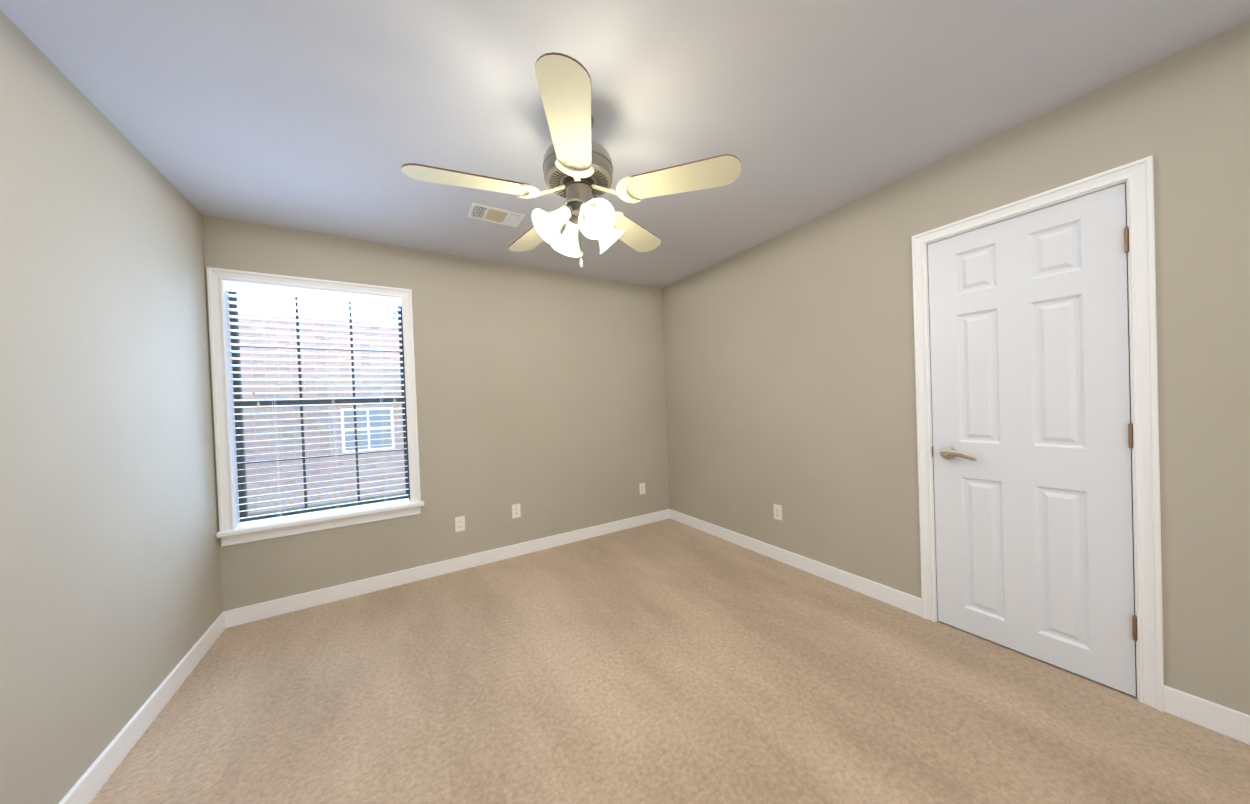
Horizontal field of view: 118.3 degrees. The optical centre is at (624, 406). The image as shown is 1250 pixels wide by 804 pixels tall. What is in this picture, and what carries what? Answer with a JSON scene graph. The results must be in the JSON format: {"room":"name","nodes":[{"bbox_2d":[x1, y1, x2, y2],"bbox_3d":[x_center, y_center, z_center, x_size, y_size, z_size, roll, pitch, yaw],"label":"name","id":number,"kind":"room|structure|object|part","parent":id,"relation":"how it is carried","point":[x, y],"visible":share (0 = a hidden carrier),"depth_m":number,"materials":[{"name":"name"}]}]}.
{"room":"empty bedroom","nodes":[
{"label":"empty bedroom","id":0,"kind":"room"},
{"bbox_2d":[0,10,221,803],"bbox_3d":[-1.511,0.082,0.570,0.150,2.440,3.750,-3,1,-32],"label":"wall","id":1,"kind":"structure","parent":0,"point":[110,596],"depth_m":1.31,"materials":[{"name":"paint"}]},
{"bbox_2d":[58,612,224,803],"bbox_3d":[-1.394,1.248,0.621,0.014,0.100,3.736,-3,1,-32],"label":"baseboard","id":2,"kind":"structure","parent":1,"relation":"attached to","point":[91,781],"depth_m":1.46,"materials":[{"name":"white paint"}]},
{"bbox_2d":[202,215,669,611],"bbox_3d":[-1.038,0.034,3.153,3.670,2.440,0.150,-3,1,-32],"label":"wall","id":3,"kind":"structure","parent":0,"point":[540,397],"depth_m":3.04,"materials":[{"name":"paint"}]},
{"bbox_2d":[206,267,420,546],"bbox_3d":[-2.026,-0.012,2.551,1.046,1.650,0.198,-3,1,-32],"label":"window","id":4,"kind":"structure","parent":3,"relation":"in","point":[241,437],"depth_m":2.38,"materials":[{"name":"white metal"}]},
{"bbox_2d":[224,281,408,526],"bbox_3d":[-1.999,-0.029,2.506,0.912,1.485,0.067,-3,1,-32],"label":"window blind","id":5,"kind":"object","parent":4,"relation":"attached to","point":[242,287],"visible":0.94,"depth_m":2.46,"materials":[{"name":"white plastic"}]},
{"bbox_2d":[216,501,423,537],"bbox_3d":[-1.957,0.733,2.505,1.074,0.033,0.125,-3,1,-32],"label":"sill","id":6,"kind":"structure","parent":3,"relation":"attached to","point":[304,520],"depth_m":2.42,"materials":[{"name":"white paint"}]},
{"bbox_2d":[222,509,669,627],"bbox_3d":[-0.952,1.202,3.097,3.370,0.100,0.014,-3,1,-32],"label":"baseboard","id":7,"kind":"structure","parent":3,"relation":"attached to","point":[259,611],"depth_m":2.73,"materials":[{"name":"white paint"}]},
{"bbox_2d":[455,516,464,531],"bbox_3d":[-1.281,0.911,2.901,0.070,0.114,0.008,-3,1,-32],"label":"electrical outlet","id":8,"kind":"object","parent":3,"relation":"attached to","point":[459,523],"visible":1,"depth_m":2.90,"materials":[{"name":"white plastic"}]},
{"bbox_2d":[512,504,520,518],"bbox_3d":[-0.908,0.875,3.127,0.070,0.114,0.014,-3,1,-32],"label":"electrical outlet","id":9,"kind":"object","parent":3,"relation":"attached to","point":[516,511],"visible":1,"depth_m":3.13,"materials":[{"name":"white plastic"}]},
{"bbox_2d":[639,483,644,494],"bbox_3d":[0.176,0.834,3.800,0.070,0.114,0.008,-3,1,-32],"label":"electrical outlet","id":10,"kind":"object","parent":3,"relation":"attached to","point":[641,488],"visible":1,"depth_m":3.79,"materials":[{"name":"white plastic"}]},
{"bbox_2d":[0,0,1249,288],"bbox_3d":[-0.062,-1.254,1.478,3.670,0.100,4.050,-3,1,-32],"label":"ceiling","id":11,"kind":"structure","parent":0,"point":[324,116],"depth_m":1.43,"materials":[{"name":"paint"}]},
{"bbox_2d":[467,202,524,227],"bbox_3d":[-0.799,-1.180,2.315,0.310,0.013,0.185,-3,1,-32],"label":"ceiling vent","id":12,"kind":"object","parent":11,"relation":"in","point":[493,214],"visible":1,"depth_m":2.31,"materials":[{"name":"white metal"}]},
{"bbox_2d":[401,52,741,267],"bbox_3d":[-0.227,-0.878,1.583,1.236,0.640,1.225,-3,1,-32],"label":"fan","id":13,"kind":"object","parent":11,"relation":"hanging from","point":[577,168],"visible":1,"depth_m":1.45,"materials":[{"name":"beige wood"}]},
{"bbox_2d":[89,518,1249,803],"bbox_3d":[0.033,1.284,1.508,3.670,0.100,4.050,-3,1,-32],"label":"floor","id":14,"kind":"structure","parent":0,"point":[669,660],"depth_m":1.53,"materials":[{"name":"carpet"}]},
{"bbox_2d":[662,20,1249,714],"bbox_3d":[1.482,-0.051,2.417,0.150,2.440,3.750,-3,1,-32],"label":"wall","id":15,"kind":"structure","parent":0,"point":[790,370],"depth_m":2.07,"materials":[{"name":"paint"}]},
{"bbox_2d":[773,504,781,520],"bbox_3d":[1.163,0.804,2.846,0.008,0.114,0.070,-3,1,-32],"label":"electrical outlet","id":16,"kind":"object","parent":15,"relation":"attached to","point":[778,512],"visible":1,"depth_m":2.84,"materials":[{"name":"white plastic"}]},
{"bbox_2d":[670,509,1249,744],"bbox_3d":[1.460,1.121,2.382,0.014,0.100,3.736,-3,1,-32],"label":"baseboard","id":17,"kind":"structure","parent":15,"relation":"attached to","point":[1222,720],"depth_m":2.20,"materials":[{"name":"white paint"}]},
{"bbox_2d":[928,183,1137,696],"bbox_3d":[1.837,0.142,1.740,0.050,2.027,0.662,-3,1,-32],"label":"door","id":18,"kind":"structure","parent":15,"relation":"in","point":[1030,361],"depth_m":1.68,"materials":[{"name":"white paint"}]},
{"bbox_2d":[940,446,976,460],"bbox_3d":[1.691,0.242,1.901,0.066,0.070,0.160,-3,1,-32],"label":"door handle","id":19,"kind":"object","parent":18,"relation":"attached to","point":[947,452],"depth_m":1.91,"materials":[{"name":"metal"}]},
{"bbox_3d":[1.821,0.114,1.730,0.015,1.623,0.662,-3,1,-32],"label":"door hinges","id":20,"kind":"part","parent":18,"relation":"part of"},
{"bbox_2d":[911,155,1163,711],"bbox_3d":[1.876,0.112,1.774,0.168,2.100,0.765,-3,1,-32],"label":"door frame","id":21,"kind":"structure","parent":15,"relation":"attached to","point":[1138,175],"depth_m":1.45,"materials":[{"name":"white paint"}]},
{"label":"outside","id":22,"kind":"structure","parent":0,"visible":0},
{"bbox_2d":[248,492,405,515],"bbox_3d":[-14.289,2.468,18.482,38.000,0.100,39.800,-3,1,-32],"label":"ground","id":23,"kind":"structure","parent":22,"point":[316,505],"depth_m":8.64,"materials":[{"name":"green plant"}]},
{"bbox_2d":[238,314,405,513],"bbox_3d":[-8.019,0.175,8.157,34.000,4.360,0.001,-3,1,-32],"label":"bricks","id":24,"kind":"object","parent":23,"relation":"on","point":[316,466],"depth_m":8.65},
{"bbox_2d":[238,308,397,452],"bbox_3d":[-7.977,-0.454,8.044,34.000,3.225,0.350,-3,1,-32],"label":"fascia","id":25,"kind":"object","parent":24,"relation":"attached to","point":[369,429],"depth_m":8.99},
{"bbox_2d":[343,409,391,450],"bbox_3d":[-6.311,0.556,9.194,0.954,0.955,0.018,-3,1,-32],"label":"glazing","id":26,"kind":"object","parent":24,"relation":"attached to","point":[363,425],"depth_m":9.17,"materials":[{"name":"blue glass"}]},
{"bbox_2d":[377,305,397,318],"bbox_3d":[-7.681,-1.526,15.242,4.352,7.575,2.767,-3,1,-32],"label":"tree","id":27,"kind":"object","parent":23,"relation":"on","point":[392,317],"depth_m":14.06,"materials":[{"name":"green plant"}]}
]}

